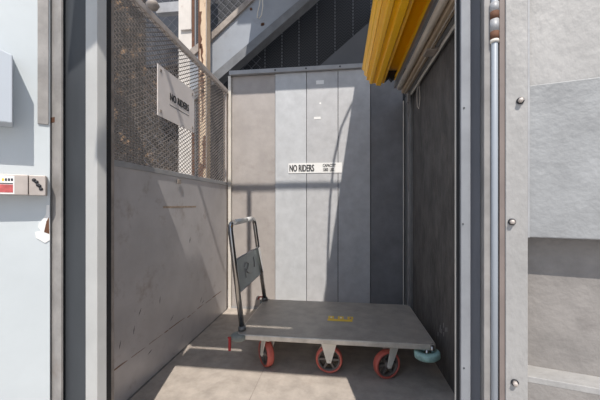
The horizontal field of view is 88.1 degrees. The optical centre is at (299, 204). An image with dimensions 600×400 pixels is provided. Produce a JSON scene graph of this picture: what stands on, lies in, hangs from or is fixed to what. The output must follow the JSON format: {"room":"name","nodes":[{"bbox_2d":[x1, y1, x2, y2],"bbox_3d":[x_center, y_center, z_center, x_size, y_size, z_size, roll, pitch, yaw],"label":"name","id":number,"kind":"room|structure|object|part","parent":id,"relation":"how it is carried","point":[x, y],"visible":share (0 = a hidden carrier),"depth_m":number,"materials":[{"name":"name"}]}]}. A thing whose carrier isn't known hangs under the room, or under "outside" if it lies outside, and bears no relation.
{"room":"freight elevator","nodes":[
{"label":"freight elevator","id":0,"kind":"room"},
{"bbox_2d":[0,0,50,399],"bbox_3d":[-1.337,-0.060,0.947,0.900,2.120,0.046,0,0,-34],"label":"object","id":1,"kind":"structure","parent":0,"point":[25,25],"depth_m":1.14,"materials":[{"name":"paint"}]},
{"bbox_2d":[0,50,12,126],"bbox_3d":[-1.065,-0.431,1.056,0.140,0.301,0.084,0,0,-34],"label":"control box","id":2,"kind":"object","parent":1,"relation":"attached to","point":[6,59],"visible":1,"depth_m":1.05,"materials":[{"name":"grey metal"}]},
{"bbox_2d":[0,174,46,195],"bbox_3d":[-1.126,-0.071,1.029,0.443,0.072,0.060,0,0,-34],"label":"control panel","id":3,"kind":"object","parent":1,"relation":"attached to","point":[10,184],"depth_m":1.09,"materials":[{"name":"metal"}]},
{"bbox_3d":[-0.963,-0.071,1.141,0.047,0.072,0.055,0,0,-34],"label":"plate","id":4,"kind":"part","parent":3,"relation":"part of","materials":[{"name":"metal"}]},
{"bbox_2d":[35,205,49,242],"bbox_3d":[-0.970,0.072,1.167,0.043,0.144,0.003,0,0,-34],"label":"tape","id":5,"kind":"object","parent":1,"relation":"attached to","point":[43,235],"visible":1,"depth_m":1.17,"materials":[{"name":"white paper"}]},
{"bbox_2d":[114,0,178,171],"bbox_3d":[-3.196,-1.720,5.706,5.200,5.560,0.100,0,0,7],"label":"wall","id":6,"kind":"structure","parent":0,"point":[143,1],"depth_m":5.62,"materials":[{"name":"brown metal"}]},
{"bbox_2d":[146,0,178,68],"bbox_3d":[-2.080,-2.877,4.831,0.655,1.446,0.050,0,0,7],"label":"wall","id":7,"kind":"structure","parent":0,"point":[173,27],"depth_m":4.81,"materials":[{"name":"grey metal"}]},
{"bbox_2d":[144,0,176,165],"bbox_3d":[-2.090,-1.909,4.706,0.602,2.621,0.040,0,0,7],"label":"fence","id":8,"kind":"object","parent":7,"relation":"attached to","point":[161,0],"visible":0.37,"depth_m":4.72,"materials":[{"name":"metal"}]},
{"bbox_2d":[114,0,227,399],"bbox_3d":[-0.822,-0.055,2.113,0.044,2.110,1.783,0,0,7],"label":"wall","id":9,"kind":"structure","parent":0,"point":[171,227],"depth_m":1.90,"materials":[{"name":"grey metal"}]},
{"bbox_2d":[51,0,113,399],"bbox_3d":[-0.829,-0.010,1.201,0.257,2.020,0.104,0,0,19],"label":"trim","id":10,"kind":"structure","parent":9,"relation":"attached to","point":[82,31],"depth_m":1.17,"materials":[{"name":"grey paint"}]},
{"bbox_3d":[-0.869,-0.010,1.186,0.172,2.020,0.012,0,0,23],"label":"recess plate","id":11,"kind":"part","parent":10,"relation":"part of","materials":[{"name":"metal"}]},
{"bbox_3d":[-0.749,-0.010,1.139,0.063,2.020,0.036,0,0,23],"label":"post","id":12,"kind":"part","parent":10,"relation":"part of","materials":[{"name":"grey metal"}]},
{"bbox_3d":[-0.817,-0.203,2.107,0.018,0.030,1.770,0,0,7],"label":"seam rail","id":13,"kind":"part","parent":9,"relation":"part of","materials":[{"name":"grey metal"}]},
{"bbox_2d":[157,63,193,132],"bbox_3d":[-0.809,-0.683,2.056,0.007,0.303,0.461,0,0,7],"label":"sign","id":14,"kind":"object","parent":9,"relation":"attached to","point":[175,100],"visible":1,"depth_m":2.01,"materials":[{"name":"white metal"}]},
{"bbox_3d":[-0.818,-1.090,2.107,0.032,0.036,1.770,0,0,7],"label":"rail","id":15,"kind":"part","parent":9,"relation":"part of","materials":[{"name":"metal"}]},
{"bbox_3d":[-0.716,-0.055,2.982,0.030,2.110,0.032,0,0,7],"label":"corner post","id":16,"kind":"part","parent":9,"relation":"part of","materials":[{"name":"grey metal"}]},
{"bbox_2d":[196,0,372,180],"bbox_3d":[0.869,-1.270,3.690,4.421,4.660,0.058,0,0,7],"label":"cladding","id":17,"kind":"object","parent":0,"point":[327,25],"visible":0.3,"depth_m":3.77,"materials":[{"name":"metal"}]},
{"bbox_2d":[195,0,195,174],"bbox_3d":[-1.339,-1.070,4.004,0.040,4.260,0.040,0,0,7],"label":"pipe","id":18,"kind":"object","parent":17,"relation":"attached to","point":[195,0],"visible":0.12,"depth_m":3.98,"materials":[{"name":"beige metal"}]},
{"bbox_2d":[130,308,454,399],"bbox_3d":[-0.024,1.027,1.641,1.787,0.056,2.650,0,0,7],"label":"floor","id":19,"kind":"structure","parent":0,"point":[205,369],"depth_m":1.83,"materials":[{"name":"metal"}]},
{"bbox_2d":[228,217,440,378],"bbox_3d":[0.195,0.544,2.106,1.246,0.912,0.780,0,0,7],"label":"cart","id":20,"kind":"object","parent":19,"relation":"on","point":[391,327],"visible":1,"depth_m":1.92,"materials":[{"name":"silver metal"}]},
{"bbox_2d":[238,324,245,331],"bbox_3d":[-0.354,0.752,1.896,0.051,0.033,0.047,0,0,7],"label":"socket","id":21,"kind":"object","parent":20,"relation":"attached to","point":[242,327],"depth_m":1.88,"materials":[{"name":"grey metal"}]},
{"bbox_3d":[-0.359,0.428,2.194,0.122,0.678,0.623,0,0,7],"label":"handle","id":22,"kind":"part","parent":20,"relation":"part of","materials":[{"name":"silver metal"}]},
{"bbox_3d":[-0.357,0.440,2.191,0.032,0.210,0.568,0,0,7],"label":"handle plate","id":23,"kind":"part","parent":20,"relation":"part of","materials":[{"name":"grey metal"}]},
{"bbox_3d":[0.230,0.784,2.113,1.139,0.030,0.690,0,0,7],"label":"edge frame","id":24,"kind":"part","parent":20,"relation":"part of","materials":[{"name":"grey metal"}]},
{"bbox_2d":[228,63,407,308],"bbox_3d":[0.151,-0.146,2.917,1.707,2.292,0.096,0,0,7],"label":"wall","id":25,"kind":"structure","parent":0,"point":[326,237],"depth_m":2.90,"materials":[{"name":"grey metal"}]},
{"bbox_2d":[288,162,341,172],"bbox_3d":[0.140,-0.347,2.902,0.502,0.094,0.006,0,0,7],"label":"sign","id":26,"kind":"object","parent":25,"relation":"attached to","point":[292,167],"visible":1,"depth_m":2.90,"materials":[{"name":"white plastic"}]},
{"bbox_3d":[0.144,-1.272,2.912,1.660,0.040,0.072,0,0,7],"label":"rail","id":27,"kind":"part","parent":25,"relation":"part of","materials":[{"name":"grey metal"}]},
{"bbox_2d":[316,80,323,83],"bbox_3d":[0.187,-1.147,2.899,0.072,0.036,0.002,0,0,7],"label":"sticker","id":28,"kind":"object","parent":25,"relation":"attached to","point":[317,81],"visible":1,"depth_m":2.90,"materials":[{"name":"white paper"}]},
{"bbox_2d":[403,31,454,393],"bbox_3d":[0.838,0.015,1.848,0.070,1.970,1.980,0,0,7],"label":"wall","id":29,"kind":"structure","parent":0,"point":[430,128],"depth_m":2.01,"materials":[{"name":"grey metal"}]},
{"bbox_2d":[394,0,454,102],"bbox_3d":[0.747,-0.917,1.744,0.161,0.155,1.750,0,0,7],"label":"track","id":30,"kind":"object","parent":29,"relation":"attached to","point":[440,27],"visible":0.99,"depth_m":1.78,"materials":[{"name":"grey metal"}]},
{"bbox_2d":[505,0,599,399],"bbox_3d":[1.126,-0.060,0.363,1.515,2.120,0.084,0,0,23],"label":"wall","id":31,"kind":"structure","parent":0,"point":[552,47],"depth_m":0.61,"materials":[{"name":"metal"}]},
{"bbox_2d":[362,0,430,85],"bbox_3d":[0.549,-1.090,1.563,0.331,0.247,1.920,0,0,7],"label":"safety gate","id":32,"kind":"object","parent":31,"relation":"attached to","point":[393,27],"visible":0.96,"depth_m":1.88,"materials":[{"name":"yellow metal"}]},
{"bbox_2d":[455,0,504,399],"bbox_3d":[0.390,-0.010,0.684,0.054,2.020,0.123,0,0,-30],"label":"door frame","id":33,"kind":"structure","parent":31,"relation":"attached to","point":[472,17],"depth_m":0.69,"materials":[{"name":"grey metal"}]},
{"bbox_3d":[0.398,-0.010,0.700,0.029,2.020,0.007,0,0,23],"label":"recess plate","id":34,"kind":"part","parent":33,"relation":"part of","materials":[{"name":"blue paint"}]},
{"bbox_2d":[490,0,498,399],"bbox_3d":[0.398,-0.010,0.635,0.016,2.020,0.016,0,0,7],"label":"rod","id":35,"kind":"object","parent":33,"relation":"attached to","point":[494,5],"visible":1,"depth_m":0.63,"materials":[{"name":"metal"}]},
{"bbox_3d":[0.128,1.280,0.992,14.000,0.440,14.000,0,0,7],"label":"ground","id":36,"kind":"structure","parent":0,"visible":0},
{"bbox_2d":[179,0,191,174],"bbox_3d":[-1.534,-1.070,4.266,0.200,4.260,0.230,0,0,7],"label":"steel column","id":37,"kind":"structure","parent":36,"relation":"on","point":[185,6],"depth_m":4.18,"materials":[{"name":"grey metal"}]},
{"bbox_2d":[156,1,178,16],"bbox_3d":[-1.840,-2.794,4.422,0.396,0.144,0.100,0,0,7],"label":"crossbeam","id":38,"kind":"object","parent":37,"relation":"attached to","point":[166,9],"visible":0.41,"depth_m":4.38,"materials":[{"name":"metal"}]},
{"bbox_2d":[146,0,159,10],"bbox_3d":[-2.030,-2.755,4.275,0.180,0.120,0.180,0,0,7],"label":"lamp housing","id":39,"kind":"object","parent":38,"relation":"attached to","point":[153,5],"visible":0.97,"depth_m":4.23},
{"bbox_3d":[-1.530,-2.774,4.165,0.155,0.852,0.030,0,0,7],"label":"plate","id":40,"kind":"part","parent":37,"relation":"part of","materials":[{"name":"white paint"}]},
{"bbox_2d":[192,0,194,174],"bbox_3d":[-1.400,-1.070,4.083,0.042,4.260,0.040,0,0,7],"label":"pipe","id":41,"kind":"object","parent":36,"relation":"on","point":[193,1],"visible":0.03,"depth_m":4.06,"materials":[{"name":"metal"}]},
{"bbox_2d":[198,0,209,178],"bbox_3d":[-1.050,-1.070,3.411,0.097,4.260,0.104,0,0,7],"label":"rusty post","id":42,"kind":"object","parent":36,"relation":"on","point":[203,5],"visible":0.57,"depth_m":3.37,"materials":[{"name":"beige metal"}]},
{"bbox_2d":[190,0,318,103],"bbox_3d":[-0.307,-2.075,3.518,1.938,1.769,0.180,0,0,7],"label":"diagonal beam","id":43,"kind":"structure","parent":42,"relation":"attached to","point":[241,36],"depth_m":3.50,"materials":[{"name":"grey metal"}]},
{"bbox_2d":[210,0,260,69],"bbox_3d":[-0.812,-2.284,3.785,0.757,1.471,0.040,0,0,7],"label":"fence","id":44,"kind":"object","parent":43,"relation":"attached to","point":[215,0],"visible":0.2,"depth_m":3.79,"materials":[{"name":"grey metal"}]},
{"bbox_2d":[257,0,262,18],"bbox_3d":[-0.440,-2.198,3.414,0.073,0.296,0.011,0,0,7],"label":"rope loop","id":45,"kind":"object","parent":43,"relation":"hanging from","point":[260,0],"visible":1,"depth_m":3.41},
{"bbox_2d":[320,0,438,65],"bbox_3d":[0.895,-1.993,3.479,1.384,1.132,0.030,0,0,7],"label":"panel","id":46,"kind":"object","parent":43,"relation":"attached to","point":[352,51],"visible":0.18,"depth_m":3.50,"materials":[{"name":"grey metal"}]}
]}

